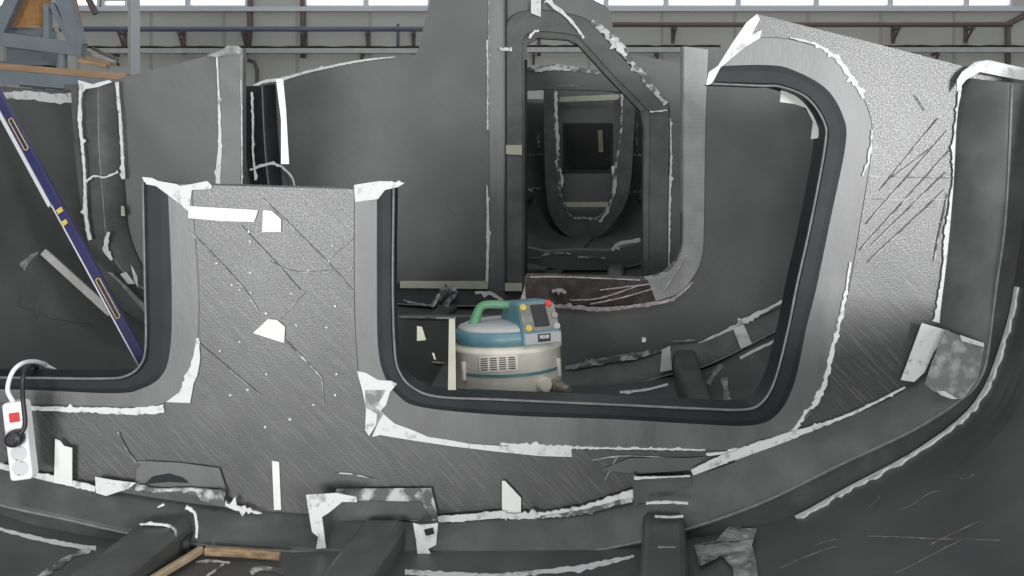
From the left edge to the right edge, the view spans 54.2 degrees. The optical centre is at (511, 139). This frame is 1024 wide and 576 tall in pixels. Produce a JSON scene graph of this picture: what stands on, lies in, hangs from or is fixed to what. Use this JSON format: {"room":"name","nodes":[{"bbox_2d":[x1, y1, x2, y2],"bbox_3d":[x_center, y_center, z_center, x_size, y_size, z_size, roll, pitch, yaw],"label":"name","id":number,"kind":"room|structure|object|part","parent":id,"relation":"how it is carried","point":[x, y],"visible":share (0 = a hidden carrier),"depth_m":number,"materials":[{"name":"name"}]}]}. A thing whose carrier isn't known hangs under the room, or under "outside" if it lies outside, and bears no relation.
{"room":"shipyard hall","nodes":[
{"label":"shipyard hall","id":0,"kind":"room"},
{"bbox_2d":[85,0,98,15],"bbox_3d":[-4.697,-1.628,11.000,0.296,0.511,0.050,0,0,0],"label":"prop","id":1,"kind":"object","parent":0,"point":[90,3],"visible":1,"depth_m":10.98,"materials":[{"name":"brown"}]},
{"bbox_2d":[0,12,1023,98],"bbox_3d":[0.000,-0.388,18.145,40.000,3.976,0.310,0,0,0],"label":"wall","id":2,"kind":"structure","parent":0,"point":[270,66],"depth_m":18.00,"materials":[{"name":"grey"}]},
{"bbox_2d":[101,0,127,6],"bbox_3d":[-7.146,-2.951,18.050,0.468,1.150,0.160,0,0,0],"label":"window","id":3,"kind":"structure","parent":2,"relation":"in","point":[104,3],"depth_m":18.00,"materials":[{"name":"grey glass"}]},
{"bbox_2d":[140,0,187,6],"bbox_3d":[-6.300,-2.951,18.050,0.936,1.150,0.160,0,0,0],"label":"window","id":4,"kind":"structure","parent":2,"relation":"in","point":[143,3],"depth_m":18.07,"materials":[{"name":"grey glass"}]},
{"bbox_2d":[59,26,423,45],"bbox_3d":[-4.624,-1.771,17.803,6.707,0.464,0.394,0,0,0],"label":"pipe","id":5,"kind":"object","parent":2,"relation":"attached to","point":[121,30],"visible":0.8,"depth_m":17.62,"materials":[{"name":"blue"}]},
{"bbox_2d":[246,0,252,45],"bbox_3d":[-4.721,-2.242,17.950,0.136,1.261,0.100,0,0,0],"label":"conduit","id":6,"kind":"object","parent":2,"relation":"attached to","point":[249,2],"visible":0.61,"depth_m":17.91,"materials":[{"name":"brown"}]},
{"bbox_2d":[87,46,418,65],"bbox_3d":[-4.475,-1.504,17.827,6.396,0.343,0.306,0,0,0],"label":"cable tray","id":7,"kind":"object","parent":2,"relation":"attached to","point":[362,50],"visible":0.8,"depth_m":17.67,"materials":[{"name":"grey metal"}]},
{"bbox_2d":[87,48,418,53],"bbox_3d":[-4.476,-1.580,17.760,6.394,0.085,0.172,0,0,0],"label":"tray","id":8,"kind":"object","parent":7,"relation":"on","point":[108,50],"depth_m":17.67,"materials":[{"name":"grey metal"}]},
{"bbox_2d":[247,58,258,83],"bbox_3d":[-4.648,-1.091,17.950,0.201,0.746,0.060,0,0,0],"label":"conduit","id":9,"kind":"object","parent":2,"relation":"attached to","point":[248,60],"visible":0.71,"depth_m":17.93,"materials":[{"name":"grey metal"}]},
{"bbox_2d":[300,0,305,57],"bbox_3d":[-3.752,-2.172,17.950,0.092,1.400,0.092,0,0,22],"label":"conduit","id":10,"kind":"object","parent":2,"relation":"attached to","point":[302,2],"visible":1,"depth_m":17.91,"materials":[{"name":"grey metal"}]},
{"bbox_2d":[366,0,429,6],"bbox_3d":[-2.052,-2.951,18.050,1.152,1.150,0.160,0,0,0],"label":"window","id":11,"kind":"structure","parent":2,"relation":"in","point":[369,3],"depth_m":18.07,"materials":[{"name":"grey glass"}]},
{"bbox_2d":[397,24,398,45],"bbox_3d":[-2.046,-1.831,17.950,0.046,0.503,0.046,0,0,23],"label":"conduit","id":12,"kind":"object","parent":2,"relation":"attached to","point":[397,24],"visible":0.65,"depth_m":17.93,"materials":[{"name":"grey metal"}]},
{"bbox_2d":[537,39,540,55],"bbox_3d":[0.485,-1.741,17.950,0.055,0.467,0.055,0,0,22],"label":"conduit","id":13,"kind":"object","parent":2,"relation":"attached to","point":[538,40],"visible":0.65,"depth_m":17.93,"materials":[{"name":"grey metal"}]},
{"bbox_2d":[79,7,1023,11],"bbox_3d":[0.000,-2.346,17.940,38.000,0.080,0.120,0,0,0],"label":"trim","id":14,"kind":"structure","parent":2,"relation":"attached to","point":[82,9],"depth_m":17.88,"materials":[{"name":"grey metal"}]},
{"bbox_2d":[595,0,605,5],"bbox_3d":[0.738,-2.951,18.050,1.908,1.150,0.160,0,0,0],"label":"window","id":15,"kind":"structure","parent":2,"relation":"in","point":[603,2],"depth_m":18.07,"materials":[{"name":"grey glass"}]},
{"bbox_2d":[527,45,720,64],"bbox_3d":[1.741,-1.522,17.827,3.911,0.343,0.306,0,0,0],"label":"cable tray","id":16,"kind":"object","parent":2,"relation":"attached to","point":[533,49],"visible":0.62,"depth_m":17.67,"materials":[{"name":"grey metal"}]},
{"bbox_2d":[606,0,665,6],"bbox_3d":[2.232,-2.951,18.050,1.080,1.150,0.160,0,0,0],"label":"window","id":17,"kind":"structure","parent":2,"relation":"in","point":[609,3],"depth_m":18.07,"materials":[{"name":"grey glass"}]},
{"bbox_2d":[666,0,737,6],"bbox_3d":[3.420,-2.951,18.050,1.296,1.150,0.160,0,0,0],"label":"window","id":18,"kind":"structure","parent":2,"relation":"in","point":[669,3],"depth_m":18.07,"materials":[{"name":"grey glass"}]},
{"bbox_2d":[738,0,816,6],"bbox_3d":[4.770,-2.951,18.050,1.404,1.150,0.160,0,0,0],"label":"window","id":19,"kind":"structure","parent":2,"relation":"in","point":[741,3],"depth_m":18.07,"materials":[{"name":"grey glass"}]},
{"bbox_2d":[612,22,1012,42],"bbox_3d":[5.189,-1.910,17.803,7.272,0.344,0.394,0,0,0],"label":"pipe","id":20,"kind":"object","parent":2,"relation":"attached to","point":[673,25],"visible":0.91,"depth_m":17.61,"materials":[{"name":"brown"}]},
{"bbox_2d":[816,0,890,6],"bbox_3d":[6.138,-2.951,18.050,1.332,1.150,0.160,0,0,0],"label":"window","id":21,"kind":"structure","parent":2,"relation":"in","point":[820,3],"depth_m":18.07,"materials":[{"name":"grey glass"}]},
{"bbox_2d":[891,0,966,6],"bbox_3d":[7.488,-2.951,18.050,1.368,1.150,0.160,0,0,0],"label":"window","id":22,"kind":"structure","parent":2,"relation":"in","point":[894,3],"depth_m":18.07,"materials":[{"name":"grey glass"}]},
{"bbox_2d":[883,45,1023,58],"bbox_3d":[7.246,-1.522,17.827,4.975,0.343,0.306,0,0,0],"label":"cable tray","id":23,"kind":"object","parent":2,"relation":"attached to","point":[935,50],"visible":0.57,"depth_m":17.67,"materials":[{"name":"grey metal"}]},
{"bbox_2d":[1005,27,1010,64],"bbox_3d":[8.903,-1.625,17.950,0.092,0.915,0.092,0,0,22],"label":"conduit","id":24,"kind":"object","parent":2,"relation":"attached to","point":[1007,29],"visible":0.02,"depth_m":17.91,"materials":[{"name":"grey metal"}]},
{"bbox_2d":[1007,13,1023,23],"bbox_3d":[9.190,-2.226,17.950,0.619,0.376,0.100,0,0,0],"label":"conduit","id":25,"kind":"object","parent":2,"relation":"attached to","point":[1020,17],"visible":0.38,"depth_m":17.91,"materials":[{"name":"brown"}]},
{"bbox_2d":[51,0,1023,6],"bbox_3d":[-0.216,-2.951,18.120,32.400,1.150,0.200,0,0,0],"label":"wall pier","id":26,"kind":"object","parent":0,"point":[256,3],"visible":0.25,"depth_m":18.02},
{"bbox_2d":[77,0,100,6],"bbox_3d":[-7.686,-2.951,18.050,0.540,1.150,0.160,0,0,0],"label":"window","id":27,"kind":"structure","parent":26,"relation":"attached to","point":[81,3],"depth_m":18.07,"materials":[{"name":"grey glass"}]},
{"bbox_2d":[187,0,246,6],"bbox_3d":[-5.292,-2.951,18.050,1.080,1.150,0.160,0,0,0],"label":"window","id":28,"kind":"structure","parent":26,"relation":"attached to","point":[191,3],"depth_m":18.07,"materials":[{"name":"grey glass"}]},
{"bbox_2d":[306,0,365,6],"bbox_3d":[-3.186,-2.951,18.050,1.116,1.150,0.160,0,0,0],"label":"window","id":29,"kind":"structure","parent":26,"relation":"attached to","point":[309,3],"depth_m":18.07,"materials":[{"name":"grey glass"}]},
{"bbox_2d":[967,0,1012,6],"bbox_3d":[8.586,-2.951,18.050,0.828,1.150,0.160,0,0,0],"label":"window","id":30,"kind":"structure","parent":26,"relation":"attached to","point":[970,3],"depth_m":18.07,"materials":[{"name":"grey glass"}]},
{"bbox_3d":[0.000,1.650,4.000,40.000,0.100,38.000,0,0,0],"label":"floor","id":31,"kind":"structure","parent":0,"visible":0},
{"bbox_2d":[0,63,130,89],"bbox_3d":[-4.311,0.431,9.805,1.674,2.339,1.605,0,0,0],"label":"platform","id":32,"kind":"object","parent":31,"relation":"on","point":[34,77],"visible":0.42,"depth_m":9.01,"materials":[{"name":"brown wood"}]},
{"bbox_2d":[0,0,56,67],"bbox_3d":[-4.608,-1.209,9.600,0.500,1.032,0.400,0,0,0],"label":"drum","id":33,"kind":"object","parent":32,"relation":"on","point":[28,21],"visible":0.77,"depth_m":9.45,"materials":[{"name":"brown wood"}]},
{"bbox_2d":[0,0,87,68],"bbox_3d":[-4.527,-1.065,9.250,1.175,0.819,0.120,0,0,0],"label":"trestle","id":34,"kind":"object","parent":32,"relation":"on","point":[65,13],"visible":0.87,"depth_m":9.20,"materials":[{"name":"metal"}]},
{"bbox_3d":[-4.662,-1.175,9.250,0.332,0.548,0.100,0,0,0],"label":"leg","id":35,"kind":"part","parent":34,"relation":"part of","materials":[{"name":"blue paint"}]},
{"bbox_3d":[-4.088,-1.147,9.250,0.299,0.593,0.100,0,0,0],"label":"leg","id":36,"kind":"part","parent":34,"relation":"part of","materials":[{"name":"blue paint"}]},
{"bbox_2d":[74,0,83,29],"bbox_3d":[-4.555,-1.383,10.400,0.215,0.780,0.120,0,0,0],"label":"plank","id":37,"kind":"object","parent":32,"relation":"on","point":[75,1],"visible":0.22,"depth_m":10.43,"materials":[{"name":"brown wood"}]},
{"bbox_2d":[78,58,109,68],"bbox_3d":[-3.846,-0.704,9.200,0.263,0.088,0.090,0,0,0],"label":"timber offcut","id":38,"kind":"object","parent":32,"relation":"on","point":[79,59],"visible":1,"depth_m":9.15,"materials":[{"name":"brown wood"}]},
{"bbox_2d":[82,57,113,65],"bbox_3d":[-3.871,-0.739,9.350,0.266,0.084,0.100,0,0,0],"label":"timber offcut","id":39,"kind":"object","parent":32,"relation":"on","point":[85,58],"visible":0.91,"depth_m":9.30,"materials":[{"name":"brown wood"}]},
{"bbox_2d":[86,50,116,64],"bbox_3d":[-3.900,-0.783,9.490,0.296,0.139,0.050,0,0,0],"label":"timber offcut","id":40,"kind":"object","parent":32,"relation":"on","point":[95,55],"visible":0.76,"depth_m":9.46,"materials":[{"name":"wood"}]},
{"bbox_2d":[91,47,118,60],"bbox_3d":[-3.919,-0.828,9.630,0.260,0.140,0.040,0,0,0],"label":"timber offcut","id":41,"kind":"object","parent":32,"relation":"on","point":[92,48],"visible":0.96,"depth_m":9.61,"materials":[{"name":"grey wood"}]},
{"bbox_2d":[128,0,139,74],"bbox_3d":[-4.536,-0.700,12.000,0.300,4.600,0.300,0,0,0],"label":"steel post","id":42,"kind":"object","parent":31,"relation":"on","point":[133,5],"visible":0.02,"depth_m":11.96,"materials":[{"name":"grey metal"}]},
{"bbox_3d":[-0.040,1.225,4.400,1.477,0.750,5.050,0,0,0],"label":"cradle","id":43,"kind":"object","parent":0,"visible":0},
{"bbox_2d":[0,0,1023,575],"bbox_3d":[-0.370,0.121,5.000,3.917,2.056,8.400,0,0,0],"label":"fuselage","id":44,"kind":"object","parent":43,"relation":"on","point":[781,270],"depth_m":2.80,"materials":[{"name":"laminate"}]},
{"bbox_2d":[9,412,19,422],"bbox_3d":[-1.325,0.739,2.665,0.030,0.028,0.008,0,0,0],"label":"rocker switch","id":45,"kind":"object","parent":44,"relation":"attached to","point":[14,417],"depth_m":2.66,"materials":[{"name":"red plastic"}]},
{"bbox_2d":[10,445,26,460],"bbox_3d":[-1.314,0.835,2.666,0.043,0.043,0.006,0,0,0],"label":"socket","id":46,"kind":"object","parent":44,"relation":"attached to","point":[19,453],"depth_m":2.66,"materials":[{"name":"white plastic"}]},
{"bbox_2d":[12,460,28,475],"bbox_3d":[-1.310,0.874,2.666,0.043,0.043,0.006,0,0,0],"label":"socket","id":47,"kind":"object","parent":44,"relation":"attached to","point":[19,467],"depth_m":2.66,"materials":[{"name":"white plastic"}]},
{"bbox_2d":[4,364,38,447],"bbox_3d":[-1.378,0.774,2.877,0.055,0.311,0.522,0,0,-16],"label":"plug","id":48,"kind":"object","parent":44,"relation":"attached to","point":[14,438],"visible":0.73,"depth_m":2.65,"materials":[{"name":"black plastic"}]},
{"bbox_3d":[-1.312,0.804,2.948,0.110,0.398,0.576,0,0,4],"label":"power strip","id":49,"kind":"part","parent":44,"relation":"part of","materials":[{"name":"white plastic"}]},
{"bbox_2d":[0,87,143,365],"bbox_3d":[-1.418,0.333,3.256,1.170,1.539,0.039,0,0,23],"label":"spirit level","id":50,"kind":"object","parent":44,"relation":"in","point":[12,125],"visible":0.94,"depth_m":3.27,"materials":[{"name":"blue metal"}]},
{"bbox_3d":[-1.733,-0.099,3.384,0.491,0.647,0.029,0,0,23],"label":"edge rail","id":51,"kind":"part","parent":50,"relation":"part of","materials":[{"name":"silver metal"}]},
{"bbox_2d":[40,249,109,316],"bbox_3d":[-1.616,0.531,3.720,0.316,0.243,0.031,0,0,16],"label":"batten","id":52,"kind":"object","parent":44,"relation":"on","point":[54,261],"visible":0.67,"depth_m":3.71,"materials":[{"name":"grey wood"}]},
{"bbox_2d":[150,546,202,575],"bbox_3d":[-0.870,1.089,2.539,0.020,0.021,0.250,0,0,20],"label":"wooden stick","id":53,"kind":"object","parent":44,"relation":"on","point":[175,565],"visible":1,"depth_m":2.57,"materials":[{"name":"brown wood"}]},
{"bbox_2d":[181,530,192,549],"bbox_3d":[-0.866,1.074,2.708,0.051,0.027,0.122,0,0,15],"label":"scrap","id":54,"kind":"object","parent":44,"relation":"on","point":[185,545],"visible":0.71,"depth_m":2.65,"materials":[{"name":"grey rubber"}]},
{"bbox_2d":[204,546,281,560],"bbox_3d":[-0.711,1.091,2.642,0.206,0.026,0.022,0,0,6],"label":"wooden stick","id":55,"kind":"object","parent":44,"relation":"on","point":[216,551],"visible":1,"depth_m":2.64,"materials":[{"name":"brown wood"}]},
{"bbox_2d":[455,298,571,392],"bbox_3d":[-0.014,0.800,3.461,0.374,0.521,0.387,0,0,-9],"label":"vacuum","id":56,"kind":"object","parent":44,"relation":"on","point":[518,349],"visible":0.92,"depth_m":3.32,"materials":[{"name":"beige plastic"}]},
{"bbox_3d":[-0.019,0.633,3.472,0.346,0.026,0.346,-3,-3,0],"label":"lid","id":57,"kind":"part","parent":56,"relation":"part of","materials":[{"name":"plastic"}]},
{"bbox_3d":[-0.017,0.668,3.470,0.366,0.046,0.366,-3,-3,0],"label":"lid","id":58,"kind":"part","parent":56,"relation":"part of","materials":[{"name":"teal plastic"}]},
{"bbox_3d":[-0.057,0.599,3.434,0.199,0.096,0.036,-3,-3,0],"label":"handle","id":59,"kind":"part","parent":56,"relation":"part of","materials":[{"name":"green plastic"}]},
{"bbox_2d":[479,355,517,371],"bbox_3d":[-0.045,0.737,3.292,0.132,0.061,0.021,0,0,10],"label":"vent grille","id":60,"kind":"object","parent":56,"relation":"attached to","point":[487,363],"depth_m":3.28,"materials":[{"name":"grey plastic"}]},
{"bbox_3d":[-0.009,0.846,3.461,0.374,0.310,0.374,-3,-3,0],"label":"tank","id":61,"kind":"part","parent":56,"relation":"part of","materials":[{"name":"beige plastic"}]},
{"bbox_3d":[0.090,0.591,3.335,0.128,0.084,0.059,0,0,-20],"label":"control panel","id":62,"kind":"part","parent":56,"relation":"part of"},
{"bbox_3d":[0.102,0.655,3.309,0.128,0.040,0.016,0,0,-20],"label":"label plate","id":63,"kind":"part","parent":56,"relation":"part of","materials":[{"name":"grey"}]},
{"bbox_3d":[0.510,0.699,6.360,0.920,0.239,0.120,0,0,0],"label":"floor frame","id":64,"kind":"part","parent":44,"relation":"part of","materials":[{"name":"metal"}]},
{"bbox_2d":[694,526,757,575],"bbox_3d":[0.545,1.058,2.554,0.162,0.039,0.442,0,0,13],"label":"plastic film","id":65,"kind":"object","parent":44,"relation":"on","point":[734,544],"visible":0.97,"depth_m":2.58,"materials":[{"name":"grey plastic"}]}
]}

